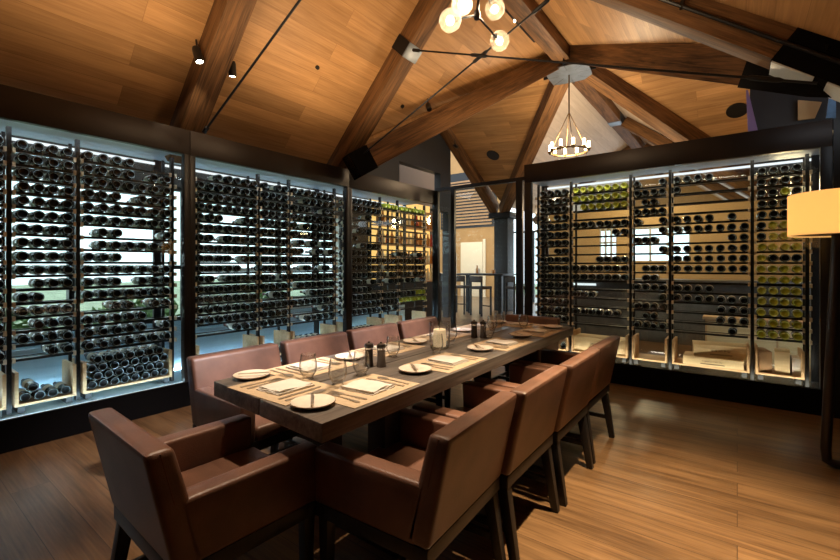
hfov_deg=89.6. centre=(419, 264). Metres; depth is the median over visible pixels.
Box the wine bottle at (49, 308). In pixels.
[42,304,59,313]
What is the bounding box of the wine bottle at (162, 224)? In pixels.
[156,220,170,228]
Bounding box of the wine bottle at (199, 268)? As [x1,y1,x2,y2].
[196,265,204,271]
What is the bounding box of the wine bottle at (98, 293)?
[92,289,107,297]
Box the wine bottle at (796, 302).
[790,298,802,306]
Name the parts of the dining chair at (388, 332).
backrest, leg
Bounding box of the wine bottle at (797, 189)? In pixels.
[790,186,801,194]
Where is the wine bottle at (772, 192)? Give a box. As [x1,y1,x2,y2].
[768,188,777,196]
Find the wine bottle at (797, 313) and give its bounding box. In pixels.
[792,309,802,317]
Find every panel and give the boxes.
[746,90,757,130]
[798,100,821,120]
[826,98,835,118]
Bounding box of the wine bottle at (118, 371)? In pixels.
[109,367,123,375]
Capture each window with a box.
[0,164,180,335]
[199,208,339,311]
[441,173,496,229]
[514,231,534,301]
[600,228,616,256]
[635,225,689,260]
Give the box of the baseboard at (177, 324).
[0,305,341,350]
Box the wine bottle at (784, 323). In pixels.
[779,319,789,328]
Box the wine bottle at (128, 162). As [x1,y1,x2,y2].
[118,158,134,169]
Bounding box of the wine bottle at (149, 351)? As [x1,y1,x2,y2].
[136,345,153,355]
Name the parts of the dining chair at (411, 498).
leg, armrest, seat, armrest, backrest, leg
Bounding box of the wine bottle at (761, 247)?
[757,243,766,250]
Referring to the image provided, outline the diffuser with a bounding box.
[795,233,839,236]
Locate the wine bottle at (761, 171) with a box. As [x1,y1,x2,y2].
[755,167,766,175]
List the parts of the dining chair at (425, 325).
backrest, leg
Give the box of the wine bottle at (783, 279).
[779,276,789,283]
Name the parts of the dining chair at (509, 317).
leg, backrest, armrest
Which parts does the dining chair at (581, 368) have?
armrest, armrest, leg, backrest, leg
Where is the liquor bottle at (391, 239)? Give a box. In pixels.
[390,231,393,242]
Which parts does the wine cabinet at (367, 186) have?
rack post, lid panel, rack post, rack post, rack post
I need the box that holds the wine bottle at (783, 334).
[778,330,789,339]
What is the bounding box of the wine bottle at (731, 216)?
[727,213,736,219]
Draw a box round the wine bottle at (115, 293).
[106,289,121,297]
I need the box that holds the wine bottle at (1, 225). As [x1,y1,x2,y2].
[0,222,3,230]
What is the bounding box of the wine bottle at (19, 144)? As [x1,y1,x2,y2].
[12,140,28,152]
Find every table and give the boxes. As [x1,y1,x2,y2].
[214,320,572,557]
[456,273,515,313]
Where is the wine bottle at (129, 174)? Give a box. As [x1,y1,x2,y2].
[119,170,135,178]
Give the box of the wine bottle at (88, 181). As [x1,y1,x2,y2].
[80,177,93,185]
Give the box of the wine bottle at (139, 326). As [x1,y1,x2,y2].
[128,322,146,330]
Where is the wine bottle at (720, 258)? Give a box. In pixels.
[716,255,724,261]
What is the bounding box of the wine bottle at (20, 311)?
[12,306,28,316]
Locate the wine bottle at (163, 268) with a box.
[157,265,170,272]
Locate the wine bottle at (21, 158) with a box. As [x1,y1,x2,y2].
[12,153,29,163]
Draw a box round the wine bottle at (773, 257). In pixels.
[766,254,777,261]
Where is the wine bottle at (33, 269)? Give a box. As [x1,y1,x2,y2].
[28,265,44,274]
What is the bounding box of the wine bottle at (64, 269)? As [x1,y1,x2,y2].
[58,265,73,273]
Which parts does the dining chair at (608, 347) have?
armrest, armrest, leg, backrest, leg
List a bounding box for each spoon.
[269,370,293,376]
[285,389,324,400]
[377,376,408,384]
[451,354,478,358]
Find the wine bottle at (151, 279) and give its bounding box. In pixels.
[145,276,158,283]
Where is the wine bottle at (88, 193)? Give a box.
[80,189,94,197]
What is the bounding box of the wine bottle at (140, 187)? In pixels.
[132,184,146,191]
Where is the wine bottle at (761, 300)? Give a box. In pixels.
[757,296,766,304]
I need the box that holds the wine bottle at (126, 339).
[117,335,134,344]
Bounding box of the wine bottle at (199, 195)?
[196,192,204,198]
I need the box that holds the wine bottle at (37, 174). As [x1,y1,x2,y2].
[26,169,44,179]
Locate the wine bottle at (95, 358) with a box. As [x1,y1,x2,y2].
[84,352,102,363]
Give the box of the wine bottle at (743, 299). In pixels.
[739,296,748,303]
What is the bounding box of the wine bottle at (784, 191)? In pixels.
[779,187,790,195]
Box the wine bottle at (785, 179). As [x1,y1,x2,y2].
[778,176,790,184]
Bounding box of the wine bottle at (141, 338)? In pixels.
[129,334,146,342]
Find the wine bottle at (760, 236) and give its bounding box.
[757,233,765,239]
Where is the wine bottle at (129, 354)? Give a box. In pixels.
[117,348,134,358]
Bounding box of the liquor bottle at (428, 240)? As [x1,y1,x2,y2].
[426,234,429,245]
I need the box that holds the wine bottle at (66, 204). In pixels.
[57,200,72,208]
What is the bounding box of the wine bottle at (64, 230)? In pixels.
[56,226,73,234]
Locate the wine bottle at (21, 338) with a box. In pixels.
[12,333,29,344]
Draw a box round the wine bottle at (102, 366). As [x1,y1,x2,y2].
[89,361,107,370]
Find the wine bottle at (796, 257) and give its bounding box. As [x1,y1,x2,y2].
[791,254,801,261]
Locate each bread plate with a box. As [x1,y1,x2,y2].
[232,369,270,379]
[290,394,335,409]
[335,352,364,360]
[398,364,431,373]
[403,338,426,343]
[452,328,470,331]
[467,345,493,351]
[489,320,506,323]
[510,332,531,337]
[543,325,562,328]
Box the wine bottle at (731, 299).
[727,296,735,303]
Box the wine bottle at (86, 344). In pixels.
[80,340,94,349]
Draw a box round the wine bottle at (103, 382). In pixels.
[90,377,108,386]
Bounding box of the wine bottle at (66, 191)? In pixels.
[55,187,73,195]
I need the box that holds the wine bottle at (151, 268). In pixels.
[145,265,159,272]
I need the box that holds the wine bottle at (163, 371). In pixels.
[154,367,167,375]
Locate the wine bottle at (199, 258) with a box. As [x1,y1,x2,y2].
[196,255,203,261]
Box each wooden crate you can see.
[574,333,624,355]
[683,351,743,369]
[692,340,749,360]
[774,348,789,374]
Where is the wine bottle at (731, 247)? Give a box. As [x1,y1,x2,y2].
[727,244,737,251]
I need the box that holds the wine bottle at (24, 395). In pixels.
[19,388,31,401]
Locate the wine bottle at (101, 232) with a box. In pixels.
[89,228,107,236]
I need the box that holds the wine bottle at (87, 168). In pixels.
[80,164,93,172]
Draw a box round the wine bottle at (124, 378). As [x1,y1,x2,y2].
[114,373,129,382]
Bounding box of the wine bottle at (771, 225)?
[768,221,777,228]
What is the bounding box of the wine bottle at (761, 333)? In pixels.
[756,329,766,337]
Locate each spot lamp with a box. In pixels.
[192,39,203,63]
[228,61,236,77]
[426,98,431,111]
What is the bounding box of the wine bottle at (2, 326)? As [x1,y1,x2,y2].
[0,323,4,331]
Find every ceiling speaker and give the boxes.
[487,150,498,159]
[726,103,746,117]
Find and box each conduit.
[495,0,534,41]
[658,0,839,64]
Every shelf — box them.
[12,149,72,161]
[12,325,72,333]
[12,338,72,347]
[12,351,72,361]
[13,163,72,174]
[16,177,72,186]
[16,191,72,199]
[16,205,72,212]
[16,219,72,224]
[16,233,72,237]
[16,247,72,250]
[16,261,72,263]
[16,274,72,277]
[16,287,72,291]
[16,299,72,305]
[16,312,72,319]
[74,305,168,314]
[74,316,168,327]
[74,327,168,339]
[74,338,168,352]
[80,159,168,176]
[80,172,168,187]
[80,185,168,197]
[80,198,168,208]
[80,210,168,219]
[80,223,168,230]
[80,236,168,241]
[80,249,168,252]
[80,261,168,263]
[80,273,168,276]
[80,284,168,288]
[80,295,168,301]
[196,178,256,189]
[196,189,256,198]
[196,299,256,305]
[196,328,256,337]
[197,199,256,208]
[197,210,256,217]
[197,220,256,226]
[197,231,256,235]
[197,241,256,245]
[197,252,256,254]
[197,262,256,263]
[197,272,256,274]
[197,281,256,284]
[197,290,256,295]
[197,309,256,316]
[197,319,256,326]
[252,207,287,211]
[252,216,287,220]
[260,189,287,194]
[260,297,287,300]
[261,198,287,202]
[262,226,287,228]
[262,235,287,237]
[262,244,287,246]
[262,253,287,255]
[262,262,287,263]
[262,271,287,272]
[262,280,287,282]
[262,289,287,291]
[262,306,287,309]
[262,315,287,319]
[262,324,287,328]
[283,202,333,209]
[283,219,333,224]
[284,193,333,201]
[284,228,333,232]
[290,211,333,216]
[290,237,333,240]
[290,245,333,248]
[290,254,333,255]
[290,263,333,263]
[290,271,333,272]
[290,278,333,281]
[290,286,333,289]
[290,294,333,298]
[290,302,333,307]
[290,310,333,315]
[290,318,333,324]
[338,203,379,208]
[338,218,379,222]
[338,233,379,236]
[338,248,379,250]
[338,263,379,263]
[338,277,379,278]
[338,298,379,301]
[338,312,379,316]
[339,270,379,271]
[339,284,379,286]
[339,291,379,293]
[339,305,379,308]
[340,211,379,215]
[341,226,379,229]
[352,240,379,243]
[352,255,379,256]
[371,223,431,231]
[374,289,396,291]
[376,243,431,247]
[381,208,396,211]
[381,222,396,224]
[383,264,431,264]
[391,217,423,221]
[392,230,423,233]
[393,211,423,215]
[393,287,423,290]
[400,224,423,227]
[400,237,423,239]
[400,250,423,251]
[400,269,423,270]
[400,281,423,283]
[400,294,423,296]
[400,300,423,303]
[400,305,423,309]
[540,195,569,199]
[540,203,569,207]
[540,212,569,215]
[540,220,569,223]
[540,229,569,231]
[540,237,569,239]
[540,246,569,247]
[540,254,569,255]
[540,271,569,272]
[540,279,569,280]
[540,287,569,289]
[540,295,569,297]
[540,303,573,306]
[540,311,569,314]
[573,189,626,196]
[573,198,626,204]
[573,207,626,212]
[573,216,626,221]
[573,226,626,229]
[573,235,626,238]
[573,244,626,246]
[573,253,626,255]
[573,262,626,263]
[573,271,626,272]
[573,280,626,282]
[573,288,626,291]
[573,296,628,300]
[573,305,628,309]
[573,313,628,318]
[573,321,628,328]
[634,185,668,190]
[634,195,668,199]
[634,204,668,208]
[634,214,668,217]
[634,224,668,226]
[634,233,668,235]
[634,243,668,245]
[634,253,668,254]
[634,262,668,263]
[634,272,668,273]
[634,281,668,282]
[634,290,668,292]
[634,299,668,302]
[634,308,668,311]
[634,317,668,321]
[634,326,668,331]
[673,300,747,306]
[673,319,749,327]
[673,329,749,338]
[674,177,747,186]
[674,188,747,196]
[674,198,747,205]
[674,209,747,215]
[674,219,747,224]
[674,230,747,234]
[674,241,747,244]
[674,251,747,253]
[674,262,747,263]
[674,272,747,274]
[674,281,747,284]
[674,291,747,295]
[674,310,747,316]
[754,314,802,319]
[754,335,803,342]
[756,325,803,331]
[757,172,802,179]
[757,183,802,189]
[757,195,789,199]
[757,206,786,210]
[757,218,786,220]
[757,229,786,231]
[757,239,802,242]
[757,251,802,252]
[757,262,802,263]
[757,273,802,274]
[757,283,802,286]
[757,294,802,297]
[757,304,802,308]
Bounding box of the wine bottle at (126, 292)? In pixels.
[119,288,135,296]
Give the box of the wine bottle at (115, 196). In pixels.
[105,192,121,200]
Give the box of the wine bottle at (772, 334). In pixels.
[766,329,777,338]
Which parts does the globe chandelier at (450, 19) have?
bulb, bulb, arm, arm, bulb, bulb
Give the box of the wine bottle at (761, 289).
[757,286,766,293]
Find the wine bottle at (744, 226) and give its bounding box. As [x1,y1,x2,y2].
[739,222,748,229]
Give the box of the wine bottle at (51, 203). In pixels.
[42,199,59,207]
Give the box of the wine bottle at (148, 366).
[140,362,153,370]
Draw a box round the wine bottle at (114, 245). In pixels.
[105,241,120,249]
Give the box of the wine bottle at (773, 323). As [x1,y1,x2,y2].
[768,319,777,327]
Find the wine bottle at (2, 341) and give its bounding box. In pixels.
[0,336,5,346]
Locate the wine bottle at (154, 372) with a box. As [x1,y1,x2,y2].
[145,368,158,376]
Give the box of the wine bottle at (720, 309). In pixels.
[716,305,725,313]
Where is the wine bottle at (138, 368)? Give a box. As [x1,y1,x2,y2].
[129,363,143,371]
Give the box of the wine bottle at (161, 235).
[153,232,171,239]
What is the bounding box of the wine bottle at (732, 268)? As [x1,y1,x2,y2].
[728,265,737,271]
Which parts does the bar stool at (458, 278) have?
leg, backrest, seat, leg, leg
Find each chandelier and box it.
[446,0,502,44]
[548,75,590,157]
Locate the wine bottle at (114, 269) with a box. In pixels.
[106,265,121,273]
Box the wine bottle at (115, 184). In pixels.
[104,180,121,188]
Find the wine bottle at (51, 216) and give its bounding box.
[42,212,58,220]
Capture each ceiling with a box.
[0,0,545,163]
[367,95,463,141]
[451,78,548,200]
[512,83,646,213]
[535,0,839,44]
[606,68,810,199]
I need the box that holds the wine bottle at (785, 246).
[779,243,790,250]
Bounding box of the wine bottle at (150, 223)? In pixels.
[145,220,158,227]
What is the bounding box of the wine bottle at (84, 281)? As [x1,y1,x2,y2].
[80,277,93,286]
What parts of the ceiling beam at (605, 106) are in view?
band plate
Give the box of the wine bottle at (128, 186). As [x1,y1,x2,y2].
[119,182,134,190]
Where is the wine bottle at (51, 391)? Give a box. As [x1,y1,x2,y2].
[40,384,58,396]
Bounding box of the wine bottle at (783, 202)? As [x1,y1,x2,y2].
[778,198,786,206]
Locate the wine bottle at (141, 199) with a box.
[127,195,146,203]
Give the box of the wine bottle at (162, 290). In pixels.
[156,287,170,294]
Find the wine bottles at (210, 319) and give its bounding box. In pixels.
[198,173,725,352]
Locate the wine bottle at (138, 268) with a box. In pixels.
[134,265,147,272]
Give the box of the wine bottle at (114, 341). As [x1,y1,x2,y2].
[103,337,121,345]
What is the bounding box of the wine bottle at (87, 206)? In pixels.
[80,202,93,210]
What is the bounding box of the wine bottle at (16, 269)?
[12,265,28,274]
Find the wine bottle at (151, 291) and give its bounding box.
[144,287,158,295]
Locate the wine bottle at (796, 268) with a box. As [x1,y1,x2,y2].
[791,265,802,272]
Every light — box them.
[0,135,154,164]
[3,382,179,419]
[165,164,313,190]
[322,192,404,206]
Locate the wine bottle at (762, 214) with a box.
[756,211,766,218]
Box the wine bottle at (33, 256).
[28,251,45,260]
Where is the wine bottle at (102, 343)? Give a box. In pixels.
[90,338,108,347]
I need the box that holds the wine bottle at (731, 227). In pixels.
[727,223,736,230]
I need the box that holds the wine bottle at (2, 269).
[0,265,4,274]
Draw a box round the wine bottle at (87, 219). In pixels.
[80,215,93,223]
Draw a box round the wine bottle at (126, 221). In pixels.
[118,218,133,225]
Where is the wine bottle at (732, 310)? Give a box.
[728,306,737,314]
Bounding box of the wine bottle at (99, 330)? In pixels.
[90,326,108,335]
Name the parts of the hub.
plate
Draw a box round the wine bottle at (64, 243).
[56,239,72,247]
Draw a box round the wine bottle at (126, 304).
[118,300,133,308]
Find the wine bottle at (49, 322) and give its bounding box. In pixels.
[40,317,59,327]
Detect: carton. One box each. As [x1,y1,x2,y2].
[754,347,771,372]
[790,354,800,375]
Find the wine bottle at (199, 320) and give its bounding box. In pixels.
[196,317,204,324]
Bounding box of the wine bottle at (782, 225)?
[778,221,786,228]
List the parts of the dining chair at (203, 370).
armrest, backrest, seat, leg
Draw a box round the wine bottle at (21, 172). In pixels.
[12,167,29,177]
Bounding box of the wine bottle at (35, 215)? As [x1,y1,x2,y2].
[26,211,44,219]
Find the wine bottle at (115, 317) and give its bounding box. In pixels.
[103,313,121,321]
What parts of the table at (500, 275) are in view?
leg, leg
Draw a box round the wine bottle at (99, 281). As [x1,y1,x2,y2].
[93,277,108,285]
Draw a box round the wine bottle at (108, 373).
[97,368,113,377]
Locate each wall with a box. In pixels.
[0,133,342,323]
[320,164,433,234]
[352,133,450,317]
[431,152,499,296]
[540,200,810,314]
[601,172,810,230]
[750,89,839,180]
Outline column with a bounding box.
[488,211,515,310]
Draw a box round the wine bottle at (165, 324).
[153,320,170,328]
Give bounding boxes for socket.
[453,16,459,21]
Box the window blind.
[451,180,491,225]
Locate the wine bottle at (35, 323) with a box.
[27,318,44,328]
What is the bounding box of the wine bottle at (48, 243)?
[42,238,59,247]
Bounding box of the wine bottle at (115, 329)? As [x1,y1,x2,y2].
[103,325,122,333]
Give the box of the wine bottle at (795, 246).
[790,243,801,250]
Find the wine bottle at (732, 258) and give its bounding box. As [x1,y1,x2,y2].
[728,255,736,261]
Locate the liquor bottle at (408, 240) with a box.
[407,233,410,243]
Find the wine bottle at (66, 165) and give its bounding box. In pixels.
[56,161,73,172]
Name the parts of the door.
frame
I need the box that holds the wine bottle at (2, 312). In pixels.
[0,309,4,317]
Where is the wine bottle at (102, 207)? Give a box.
[91,203,108,211]
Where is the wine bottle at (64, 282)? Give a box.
[57,278,73,286]
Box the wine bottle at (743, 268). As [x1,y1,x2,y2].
[739,265,747,272]
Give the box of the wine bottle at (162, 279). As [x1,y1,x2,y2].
[156,276,170,283]
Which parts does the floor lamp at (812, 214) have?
lamp shade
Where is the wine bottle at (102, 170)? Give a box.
[91,166,107,174]
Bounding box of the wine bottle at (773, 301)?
[769,297,778,305]
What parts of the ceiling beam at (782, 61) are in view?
shoe plate, shoe plate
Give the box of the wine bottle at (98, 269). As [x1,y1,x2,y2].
[92,265,107,273]
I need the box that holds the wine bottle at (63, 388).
[53,381,70,394]
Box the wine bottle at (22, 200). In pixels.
[12,195,29,205]
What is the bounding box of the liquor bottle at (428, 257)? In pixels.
[426,251,429,263]
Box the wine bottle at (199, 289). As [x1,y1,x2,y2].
[196,286,204,292]
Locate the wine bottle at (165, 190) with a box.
[156,187,170,194]
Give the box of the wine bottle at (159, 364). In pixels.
[149,360,163,368]
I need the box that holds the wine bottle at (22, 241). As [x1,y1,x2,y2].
[12,237,28,246]
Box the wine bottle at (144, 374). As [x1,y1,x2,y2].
[134,370,149,378]
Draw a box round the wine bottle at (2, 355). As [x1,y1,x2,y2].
[0,351,5,361]
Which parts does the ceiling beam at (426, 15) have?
band plate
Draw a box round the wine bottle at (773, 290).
[768,286,778,294]
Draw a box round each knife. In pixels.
[238,371,269,373]
[275,368,304,374]
[278,386,320,399]
[311,394,313,404]
[366,378,404,386]
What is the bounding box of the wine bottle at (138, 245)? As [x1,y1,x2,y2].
[132,242,146,249]
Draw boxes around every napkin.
[256,378,314,395]
[285,360,331,372]
[338,379,394,395]
[373,344,404,352]
[426,333,457,337]
[426,355,468,365]
[469,323,493,327]
[484,338,518,345]
[510,322,533,326]
[522,328,550,333]
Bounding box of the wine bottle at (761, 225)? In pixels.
[756,222,765,229]
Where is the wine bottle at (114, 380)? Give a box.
[104,375,119,384]
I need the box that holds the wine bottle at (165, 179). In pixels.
[155,176,170,183]
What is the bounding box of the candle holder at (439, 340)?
[429,322,449,346]
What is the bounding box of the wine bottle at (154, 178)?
[141,174,158,184]
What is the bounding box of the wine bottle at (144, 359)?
[134,355,148,363]
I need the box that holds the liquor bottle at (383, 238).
[381,231,384,242]
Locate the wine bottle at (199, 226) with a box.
[196,223,203,230]
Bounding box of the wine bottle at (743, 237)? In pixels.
[739,233,748,240]
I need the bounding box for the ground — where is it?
[0,278,536,327]
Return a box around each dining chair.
[88,408,317,559]
[186,343,300,454]
[280,331,349,446]
[315,391,516,559]
[346,323,442,406]
[396,316,466,407]
[412,365,566,559]
[474,348,599,506]
[491,314,559,381]
[515,335,619,463]
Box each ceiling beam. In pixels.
[165,0,256,163]
[327,0,451,168]
[342,54,560,179]
[440,128,498,212]
[498,0,569,65]
[499,81,567,212]
[533,146,630,224]
[567,43,831,97]
[571,80,663,174]
[582,67,781,202]
[591,0,839,101]
[621,117,754,196]
[644,143,744,199]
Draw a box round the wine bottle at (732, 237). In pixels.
[728,234,736,240]
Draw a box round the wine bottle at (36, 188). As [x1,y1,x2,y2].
[27,183,44,192]
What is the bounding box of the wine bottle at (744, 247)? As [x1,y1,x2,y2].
[740,244,748,250]
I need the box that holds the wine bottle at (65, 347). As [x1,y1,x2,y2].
[55,342,73,352]
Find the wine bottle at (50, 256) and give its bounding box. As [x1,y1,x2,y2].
[44,252,59,260]
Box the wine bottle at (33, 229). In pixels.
[26,224,43,233]
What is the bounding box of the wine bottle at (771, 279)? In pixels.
[767,276,777,283]
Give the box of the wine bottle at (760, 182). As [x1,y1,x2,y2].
[757,178,765,186]
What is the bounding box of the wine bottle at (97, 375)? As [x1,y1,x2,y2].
[87,370,102,379]
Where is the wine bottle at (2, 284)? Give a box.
[0,280,4,288]
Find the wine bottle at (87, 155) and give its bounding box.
[80,151,93,160]
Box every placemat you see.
[227,374,339,405]
[266,357,356,379]
[307,374,419,408]
[348,342,424,356]
[404,352,486,372]
[411,331,470,340]
[457,322,504,330]
[467,337,532,350]
[498,321,544,327]
[508,327,562,336]
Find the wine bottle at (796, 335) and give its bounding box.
[791,331,802,340]
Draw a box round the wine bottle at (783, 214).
[778,209,786,217]
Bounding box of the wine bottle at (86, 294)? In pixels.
[80,290,93,298]
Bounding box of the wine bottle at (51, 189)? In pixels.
[40,185,58,194]
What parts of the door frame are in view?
handle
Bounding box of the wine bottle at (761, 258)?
[757,254,766,261]
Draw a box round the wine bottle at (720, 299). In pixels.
[716,295,725,302]
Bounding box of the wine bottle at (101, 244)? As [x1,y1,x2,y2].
[88,240,107,248]
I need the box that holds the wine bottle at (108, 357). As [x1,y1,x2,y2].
[95,351,113,361]
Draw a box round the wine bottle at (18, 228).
[12,223,28,232]
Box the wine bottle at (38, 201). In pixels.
[28,197,44,206]
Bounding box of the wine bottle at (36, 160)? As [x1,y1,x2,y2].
[26,156,43,168]
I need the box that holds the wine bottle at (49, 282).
[44,278,59,287]
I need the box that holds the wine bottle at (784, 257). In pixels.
[778,254,790,261]
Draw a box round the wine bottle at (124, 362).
[114,358,129,366]
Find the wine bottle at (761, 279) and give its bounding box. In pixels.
[757,276,766,283]
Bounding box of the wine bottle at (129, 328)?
[117,323,134,332]
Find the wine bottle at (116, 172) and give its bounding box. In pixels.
[105,168,121,179]
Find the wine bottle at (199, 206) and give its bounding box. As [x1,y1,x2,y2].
[196,202,204,209]
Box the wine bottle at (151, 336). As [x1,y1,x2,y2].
[141,332,158,340]
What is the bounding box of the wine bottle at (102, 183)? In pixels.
[91,179,107,187]
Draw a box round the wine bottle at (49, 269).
[44,265,59,273]
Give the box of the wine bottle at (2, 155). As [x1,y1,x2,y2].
[0,151,4,160]
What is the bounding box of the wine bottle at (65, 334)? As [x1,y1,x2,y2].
[54,329,73,339]
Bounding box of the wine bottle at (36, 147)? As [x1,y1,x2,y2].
[28,142,44,155]
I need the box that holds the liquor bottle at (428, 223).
[426,217,429,228]
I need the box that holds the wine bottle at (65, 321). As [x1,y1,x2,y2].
[56,316,73,326]
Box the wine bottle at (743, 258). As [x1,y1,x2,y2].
[739,255,748,261]
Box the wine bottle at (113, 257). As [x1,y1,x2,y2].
[107,253,121,261]
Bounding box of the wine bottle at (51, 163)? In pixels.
[41,158,59,170]
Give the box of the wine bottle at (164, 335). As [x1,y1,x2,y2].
[152,331,170,339]
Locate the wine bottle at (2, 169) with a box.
[0,165,4,174]
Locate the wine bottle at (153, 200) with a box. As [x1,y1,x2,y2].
[144,197,158,204]
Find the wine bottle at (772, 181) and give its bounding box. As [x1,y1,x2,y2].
[767,177,777,185]
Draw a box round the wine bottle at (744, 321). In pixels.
[739,317,748,325]
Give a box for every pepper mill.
[364,341,373,366]
[376,342,385,367]
[471,320,477,337]
[480,320,486,337]
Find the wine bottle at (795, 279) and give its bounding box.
[791,276,802,283]
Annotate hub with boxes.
[544,59,595,84]
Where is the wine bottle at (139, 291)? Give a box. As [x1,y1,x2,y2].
[132,288,147,295]
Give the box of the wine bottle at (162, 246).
[155,243,170,250]
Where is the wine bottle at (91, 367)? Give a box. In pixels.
[84,361,96,372]
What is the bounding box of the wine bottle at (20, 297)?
[12,292,28,302]
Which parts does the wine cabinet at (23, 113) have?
rack post, rack post, lid panel, floor panel, rack post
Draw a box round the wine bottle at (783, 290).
[779,287,790,294]
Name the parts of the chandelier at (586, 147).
chain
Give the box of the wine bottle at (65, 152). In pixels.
[56,148,73,159]
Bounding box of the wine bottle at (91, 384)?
[87,377,96,388]
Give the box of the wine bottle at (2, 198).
[0,193,4,202]
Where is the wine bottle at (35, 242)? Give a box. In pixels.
[28,238,43,247]
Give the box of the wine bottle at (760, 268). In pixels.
[755,265,766,272]
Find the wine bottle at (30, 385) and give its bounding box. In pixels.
[20,378,38,391]
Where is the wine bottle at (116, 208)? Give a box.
[106,204,121,212]
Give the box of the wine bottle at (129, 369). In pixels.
[119,365,134,373]
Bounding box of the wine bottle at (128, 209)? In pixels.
[118,206,134,213]
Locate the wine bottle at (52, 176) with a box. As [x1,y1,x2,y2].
[41,172,59,181]
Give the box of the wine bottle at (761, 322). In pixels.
[756,318,766,326]
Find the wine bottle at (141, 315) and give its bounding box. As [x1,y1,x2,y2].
[131,311,146,319]
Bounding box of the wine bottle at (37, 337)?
[28,332,44,342]
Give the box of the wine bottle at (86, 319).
[80,315,93,324]
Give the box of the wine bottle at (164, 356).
[153,352,167,360]
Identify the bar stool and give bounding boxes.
[456,276,469,314]
[470,276,491,316]
[505,276,515,314]
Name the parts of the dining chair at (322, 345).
backrest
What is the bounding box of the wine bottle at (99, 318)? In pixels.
[89,314,107,322]
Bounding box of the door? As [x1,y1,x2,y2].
[461,239,485,296]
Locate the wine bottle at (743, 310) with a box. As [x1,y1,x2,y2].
[739,306,748,314]
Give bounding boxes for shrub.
[0,313,47,330]
[92,297,179,323]
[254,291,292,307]
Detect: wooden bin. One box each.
[0,371,5,416]
[12,359,75,412]
[72,348,171,398]
[196,334,258,354]
[249,330,289,356]
[280,323,335,339]
[336,317,381,331]
[374,314,399,323]
[389,311,425,320]
[558,327,574,351]
[572,328,628,361]
[632,333,668,366]
[672,336,748,377]
[754,343,804,384]
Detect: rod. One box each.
[202,0,301,133]
[363,0,549,153]
[412,48,817,84]
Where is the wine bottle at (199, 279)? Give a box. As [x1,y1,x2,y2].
[196,275,204,282]
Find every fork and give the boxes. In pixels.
[241,378,280,387]
[247,378,284,388]
[312,360,339,364]
[326,392,359,402]
[330,391,366,399]
[422,363,453,367]
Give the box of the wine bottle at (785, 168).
[778,165,789,173]
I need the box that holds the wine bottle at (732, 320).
[727,316,736,324]
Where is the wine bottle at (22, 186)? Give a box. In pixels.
[12,181,29,191]
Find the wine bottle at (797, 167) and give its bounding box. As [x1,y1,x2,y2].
[790,163,801,172]
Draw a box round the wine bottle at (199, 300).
[196,296,203,303]
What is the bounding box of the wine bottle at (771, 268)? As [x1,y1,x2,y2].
[766,265,777,272]
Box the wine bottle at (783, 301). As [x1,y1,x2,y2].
[779,297,789,305]
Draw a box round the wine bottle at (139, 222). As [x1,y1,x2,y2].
[132,219,146,226]
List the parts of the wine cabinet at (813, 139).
rack post, rack post, rack post, rack post, lid panel, floor panel, rack post, rack post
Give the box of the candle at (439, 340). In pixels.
[433,328,445,346]
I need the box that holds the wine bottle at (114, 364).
[102,359,118,368]
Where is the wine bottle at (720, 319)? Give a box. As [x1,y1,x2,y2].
[716,316,725,323]
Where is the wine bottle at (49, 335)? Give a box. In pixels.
[40,331,58,340]
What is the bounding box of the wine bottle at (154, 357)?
[144,354,158,361]
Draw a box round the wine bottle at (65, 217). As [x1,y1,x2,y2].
[56,213,72,221]
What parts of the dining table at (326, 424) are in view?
leg, leg, leg, leg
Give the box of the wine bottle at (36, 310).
[27,305,44,315]
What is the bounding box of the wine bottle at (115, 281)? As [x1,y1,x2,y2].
[106,277,121,285]
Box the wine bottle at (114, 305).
[102,301,121,309]
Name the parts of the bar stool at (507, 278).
leg, backrest, leg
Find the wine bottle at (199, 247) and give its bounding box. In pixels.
[196,244,203,251]
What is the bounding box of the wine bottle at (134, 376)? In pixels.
[124,372,139,380]
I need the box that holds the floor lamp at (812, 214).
[787,188,839,469]
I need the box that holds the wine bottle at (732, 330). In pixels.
[728,327,737,334]
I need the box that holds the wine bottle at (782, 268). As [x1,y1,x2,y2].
[778,265,789,272]
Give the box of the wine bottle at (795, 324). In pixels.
[790,320,802,329]
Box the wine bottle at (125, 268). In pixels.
[120,265,134,272]
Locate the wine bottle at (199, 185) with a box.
[196,181,204,188]
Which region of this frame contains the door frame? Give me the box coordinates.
[435,177,523,327]
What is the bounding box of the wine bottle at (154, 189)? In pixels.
[143,185,159,193]
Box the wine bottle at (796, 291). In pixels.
[790,287,801,295]
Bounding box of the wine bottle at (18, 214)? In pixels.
[12,209,28,218]
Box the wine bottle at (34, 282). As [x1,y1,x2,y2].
[28,278,44,287]
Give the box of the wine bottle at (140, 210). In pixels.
[130,207,146,214]
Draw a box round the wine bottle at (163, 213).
[154,209,171,216]
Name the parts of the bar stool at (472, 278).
leg, backrest, leg, seat, leg, leg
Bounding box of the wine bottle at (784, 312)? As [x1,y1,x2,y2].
[779,308,789,316]
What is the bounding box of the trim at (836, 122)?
[832,118,839,418]
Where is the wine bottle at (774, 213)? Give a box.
[768,210,778,217]
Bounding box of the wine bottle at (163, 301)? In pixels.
[156,298,170,305]
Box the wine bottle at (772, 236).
[768,232,778,239]
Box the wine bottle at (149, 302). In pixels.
[140,298,159,306]
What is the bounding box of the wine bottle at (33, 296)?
[26,292,43,301]
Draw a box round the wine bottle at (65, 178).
[56,174,73,182]
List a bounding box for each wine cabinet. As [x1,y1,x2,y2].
[0,84,189,453]
[159,131,348,404]
[316,171,434,333]
[524,119,832,415]
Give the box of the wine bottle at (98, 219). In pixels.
[90,216,107,223]
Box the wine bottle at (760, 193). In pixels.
[756,189,765,196]
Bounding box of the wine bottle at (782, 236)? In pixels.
[777,232,788,239]

